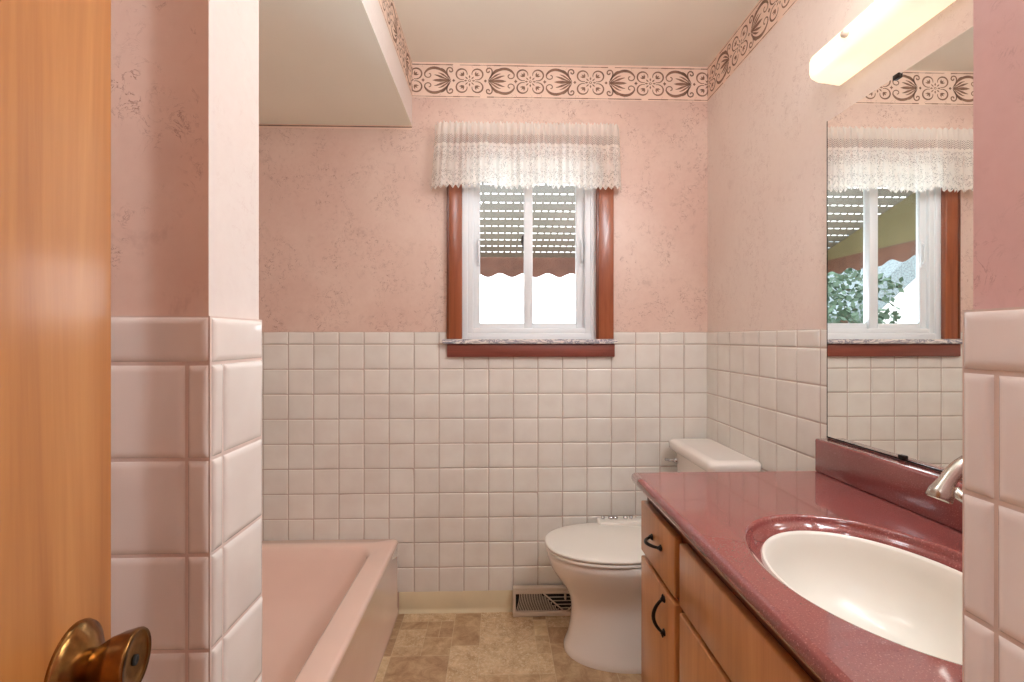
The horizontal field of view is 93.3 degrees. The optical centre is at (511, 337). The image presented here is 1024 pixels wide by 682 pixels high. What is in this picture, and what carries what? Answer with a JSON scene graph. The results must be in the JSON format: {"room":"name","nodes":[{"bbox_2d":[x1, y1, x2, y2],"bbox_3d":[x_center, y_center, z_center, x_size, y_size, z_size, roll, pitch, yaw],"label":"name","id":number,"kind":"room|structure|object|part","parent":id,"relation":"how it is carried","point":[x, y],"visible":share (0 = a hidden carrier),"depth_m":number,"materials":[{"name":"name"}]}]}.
{"room":"bathroom","nodes":[
{"label":"bathroom","id":0,"kind":"room"},
{"bbox_2d":[111,0,262,681],"bbox_3d":[-0.777,-0.004,0.601,0.864,2.442,0.128,0,0,-2],"label":"wall","id":1,"kind":"structure","parent":0,"point":[187,363],"depth_m":0.56,"materials":[{"name":"pink paper"}]},
{"bbox_2d":[0,0,151,681],"bbox_3d":[-0.286,0.197,0.090,0.082,2.020,0.760,0,0,-13],"label":"door","id":2,"kind":"structure","parent":1,"relation":"in","point":[55,55],"depth_m":0.38,"materials":[{"name":"brown wood"}]},
{"bbox_3d":[-0.339,0.276,0.410,0.037,0.050,0.050,0,0,-13],"label":"knob","id":3,"kind":"part","parent":2,"relation":"part of","materials":[{"name":"gold metal"}]},
{"bbox_2d":[259,0,411,125],"bbox_3d":[-0.827,-1.083,1.399,0.812,0.285,1.469,0,0,-2],"label":"soffit","id":4,"kind":"structure","parent":0,"point":[322,62],"depth_m":1.68,"materials":[{"name":"paint"}]},
{"bbox_2d":[378,0,411,94],"bbox_3d":[-0.420,-1.145,1.410,0.001,0.157,1.477,0,0,-2],"label":"wallpaper border","id":5,"kind":"object","parent":4,"relation":"attached to","point":[388,9],"visible":1,"depth_m":1.83,"materials":[{"name":"paper"}]},
{"bbox_2d":[259,62,707,608],"bbox_3d":[-0.187,-0.029,2.208,2.342,2.492,0.130,0,0,-2],"label":"wall","id":6,"kind":"structure","parent":0,"point":[370,430],"depth_m":2.15,"materials":[{"name":"white tile"}]},
{"bbox_2d":[259,124,411,129],"bbox_3d":[-0.850,-0.932,2.132,0.812,0.016,0.002,0,0,-2],"label":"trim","id":7,"kind":"structure","parent":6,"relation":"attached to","point":[260,125],"depth_m":2.13,"materials":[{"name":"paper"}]},
{"bbox_2d":[399,590,512,613],"bbox_3d":[0.193,1.172,2.154,1.386,0.090,0.014,0,0,-2],"label":"baseboard","id":8,"kind":"structure","parent":6,"relation":"attached to","point":[497,600],"depth_m":2.14,"materials":[{"name":"beige plastic"}]},
{"bbox_2d":[480,179,574,276],"bbox_3d":[0.064,-0.656,2.872,1.152,0.454,1.142,0,0,-2],"label":"awning","id":9,"kind":"object","parent":6,"relation":"attached to","point":[508,260],"visible":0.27,"depth_m":3.04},
{"bbox_2d":[442,137,617,356],"bbox_3d":[0.078,-0.401,2.178,0.774,0.974,0.117,0,0,-2],"label":"window","id":10,"kind":"structure","parent":6,"relation":"in","point":[591,334],"depth_m":2.16,"materials":[{"name":"white plastic"}]},
{"bbox_3d":[-0.255,-0.441,2.144,0.067,0.894,0.026,0,0,-2],"label":"casing","id":11,"kind":"part","parent":10,"relation":"part of","materials":[{"name":"brown wood"}]},
{"bbox_3d":[-0.044,-0.396,2.198,0.275,0.714,0.024,0,0,-2],"label":"sash","id":12,"kind":"part","parent":10,"relation":"part of","materials":[{"name":"white plastic"}]},
{"bbox_3d":[0.076,-0.397,2.202,0.607,0.812,0.069,0,0,-2],"label":"frame","id":13,"kind":"part","parent":10,"relation":"part of","materials":[{"name":"white plastic"}]},
{"bbox_3d":[0.079,0.018,2.155,0.774,0.021,0.072,0,0,-2],"label":"sill","id":14,"kind":"part","parent":10,"relation":"part of","materials":[{"name":"grey stone"}]},
{"bbox_3d":[0.195,-0.396,2.223,0.270,0.714,0.024,0,0,-2],"label":"sash","id":15,"kind":"part","parent":10,"relation":"part of","materials":[{"name":"white plastic"}]},
{"bbox_3d":[0.415,-0.441,2.165,0.076,0.894,0.026,0,0,-2],"label":"casing","id":16,"kind":"part","parent":10,"relation":"part of","materials":[{"name":"brown wood"}]},
{"bbox_2d":[513,585,570,616],"bbox_3d":[0.233,1.156,2.126,0.458,0.118,0.040,0,0,-2],"label":"floor vent","id":17,"kind":"object","parent":6,"relation":"in","point":[528,600],"visible":0.59,"depth_m":2.12,"materials":[{"name":"metal"}]},
{"bbox_2d":[516,593,570,611],"bbox_3d":[0.233,1.159,2.119,0.433,0.081,0.024,0,0,-2],"label":"grille","id":18,"kind":"object","parent":17,"relation":"attached to","point":[525,602],"depth_m":2.12,"materials":[{"name":"metal"}]},
{"bbox_2d":[412,62,707,101],"bbox_3d":[0.220,-1.145,2.165,1.331,0.157,0.001,0,0,-2],"label":"wallpaper border","id":19,"kind":"object","parent":6,"relation":"attached to","point":[429,79],"visible":1,"depth_m":2.16,"materials":[{"name":"paper"}]},
{"bbox_3d":[0.069,-0.901,2.136,0.756,0.008,0.046,0,0,-2],"label":"curtain rod","id":20,"kind":"object","parent":6,"relation":"attached to","visible":0},
{"bbox_2d":[431,120,620,189],"bbox_3d":[0.066,-0.782,2.095,0.840,0.296,0.075,0,0,-2],"label":"lace valance","id":21,"kind":"object","parent":20,"relation":"hanging from","point":[461,128],"visible":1,"depth_m":2.08,"materials":[{"name":"white fabric"}]},
{"bbox_2d":[374,612,640,681],"bbox_3d":[-0.137,1.247,0.575,2.342,0.060,3.358,0,0,-2],"label":"floor","id":22,"kind":"structure","parent":0,"point":[487,646],"depth_m":1.87,"materials":[{"name":"tile"}]},
{"bbox_2d":[262,539,398,681],"bbox_3d":[-0.851,1.052,1.396,0.748,0.330,1.453,0,0,-2],"label":"bathtub","id":23,"kind":"object","parent":22,"relation":"on","point":[330,611],"visible":0.48,"depth_m":1.90,"materials":[{"name":"pink ceramic"}]},
{"bbox_2d":[545,438,761,673],"bbox_3d":[0.506,0.828,1.905,0.755,0.778,0.434,0,0,-2],"label":"toilet","id":24,"kind":"object","parent":22,"relation":"on","point":[598,563],"visible":0.59,"depth_m":1.79,"materials":[{"name":"ceramic"}]},
{"bbox_3d":[0.369,0.821,1.905,0.476,0.015,0.368,0,0,-2],"label":"seat","id":25,"kind":"part","parent":24,"relation":"part of","materials":[{"name":"white plastic"}]},
{"bbox_3d":[0.369,0.803,1.905,0.481,0.017,0.372,0,0,-2],"label":"lid","id":26,"kind":"part","parent":24,"relation":"part of","materials":[{"name":"white plastic"}]},
{"bbox_3d":[0.467,0.807,2.081,0.200,0.044,0.065,0,0,-2],"label":"panel","id":27,"kind":"part","parent":24,"relation":"part of","materials":[{"name":"white ceramic"}]},
{"bbox_3d":[0.688,0.527,2.080,0.068,0.026,0.029,0,0,41],"label":"flush lever","id":28,"kind":"part","parent":24,"relation":"part of","materials":[{"name":"silver metal"}]},
{"bbox_3d":[0.797,0.658,1.931,0.168,0.347,0.361,0,0,-2],"label":"tank","id":29,"kind":"part","parent":24,"relation":"part of","materials":[{"name":"ceramic"}]},
{"bbox_3d":[0.786,0.462,1.914,0.195,0.045,0.434,0,0,-2],"label":"tank lid","id":30,"kind":"part","parent":24,"relation":"part of","materials":[{"name":"ceramic"}]},
{"bbox_2d":[641,497,820,681],"bbox_3d":[0.628,0.820,0.906,0.568,0.795,0.916,0,0,-2],"label":"vanity cabinet","id":31,"kind":"object","parent":22,"relation":"on","point":[696,627],"visible":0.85,"depth_m":1.00,"materials":[{"name":"brown wood"}]},
{"bbox_3d":[0.351,0.519,1.223,0.032,0.016,0.091,0,0,-2],"label":"handle","id":32,"kind":"part","parent":31,"relation":"part of","materials":[{"name":"black metal"}]},
{"bbox_3d":[0.352,0.672,1.166,0.032,0.105,0.016,0,0,-2],"label":"handle","id":33,"kind":"part","parent":31,"relation":"part of","materials":[{"name":"black metal"}]},
{"bbox_3d":[0.376,0.525,1.229,0.019,0.139,0.256,0,0,-2],"label":"drawer","id":34,"kind":"part","parent":31,"relation":"part of","materials":[{"name":"brown wood"}]},
{"bbox_3d":[0.376,0.861,1.229,0.019,0.502,0.256,0,0,-2],"label":"door","id":35,"kind":"part","parent":31,"relation":"part of","materials":[{"name":"brown wood"}]},
{"bbox_3d":[0.385,0.861,0.936,0.019,0.502,0.274,0,0,-2],"label":"door","id":36,"kind":"part","parent":31,"relation":"part of","materials":[{"name":"brown wood"}]},
{"bbox_3d":[0.389,0.525,0.793,0.019,0.139,0.561,0,0,-2],"label":"false drawer","id":37,"kind":"part","parent":31,"relation":"part of","materials":[{"name":"brown wood"}]},
{"bbox_2d":[632,438,961,681],"bbox_3d":[0.633,0.417,0.910,0.564,0.264,0.923,0,0,-2],"label":"countertop","id":38,"kind":"structure","parent":31,"relation":"on","point":[849,561],"depth_m":0.95,"materials":[{"name":"red stone"}]},
{"bbox_2d":[762,531,961,664],"bbox_3d":[0.614,0.477,0.796,0.340,0.144,0.444,0,0,-2],"label":"basin","id":39,"kind":"object","parent":38,"relation":"in","point":[908,594],"depth_m":0.93,"materials":[{"name":"white ceramic"}]},
{"bbox_2d":[925,456,961,503],"bbox_3d":[0.761,0.279,0.769,0.201,0.200,0.233,0,0,-2],"label":"faucet","id":40,"kind":"object","parent":38,"relation":"on","point":[943,488],"visible":0.27,"depth_m":0.76,"materials":[{"name":"silver metal"}]},
{"bbox_3d":[0.822,0.319,0.853,0.072,0.097,0.044,0,0,29],"label":"lever handle","id":41,"kind":"part","parent":40,"relation":"part of","materials":[{"name":"silver metal"}]},
{"bbox_2d":[393,0,758,66],"bbox_3d":[-0.137,-1.265,0.585,2.342,0.080,3.378,0,0,-2],"label":"ceiling","id":42,"kind":"structure","parent":0,"point":[685,33],"depth_m":1.93,"materials":[{"name":"paint"}]},
{"bbox_2d":[706,0,972,472],"bbox_3d":[0.957,-0.029,1.316,0.109,2.492,1.744,0,0,-2],"label":"wall","id":43,"kind":"structure","parent":0,"point":[767,332],"depth_m":1.64,"materials":[{"name":"pink paint"}]},
{"bbox_2d":[707,0,797,101],"bbox_3d":[0.911,-1.145,1.318,0.001,0.157,1.741,0,0,-2],"label":"wallpaper border","id":44,"kind":"object","parent":43,"relation":"attached to","point":[766,14],"visible":1,"depth_m":1.85,"materials":[{"name":"paper"}]},
{"bbox_2d":[809,0,954,85],"bbox_3d":[0.866,-0.734,0.908,0.114,0.070,0.882,0,0,-2],"label":"vanity light","id":45,"kind":"object","parent":43,"relation":"attached to","point":[884,23],"visible":1,"depth_m":1.14,"materials":[{"name":"beige plastic"}]},
{"bbox_2d":[815,438,961,531],"bbox_3d":[0.894,0.333,0.915,0.043,0.094,0.916,0,0,-2],"label":"backsplash","id":46,"kind":"structure","parent":43,"relation":"attached to","point":[903,484],"depth_m":1.12,"materials":[{"name":"red stone"}]},
{"bbox_2d":[827,26,972,471],"bbox_3d":[0.916,-0.168,0.920,0.013,0.906,0.926,0,0,-2],"label":"wall mirror","id":47,"kind":"object","parent":43,"relation":"attached to","point":[900,157],"visible":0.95,"depth_m":1.12,"materials":[{"name":"silver mirror"}]},
{"bbox_2d":[962,0,1023,681],"bbox_3d":[0.744,-0.029,-0.263,0.632,2.492,1.428,0,0,-2],"label":"wall","id":48,"kind":"structure","parent":0,"point":[993,331],"depth_m":0.41,"materials":[{"name":"tile"}]}
]}

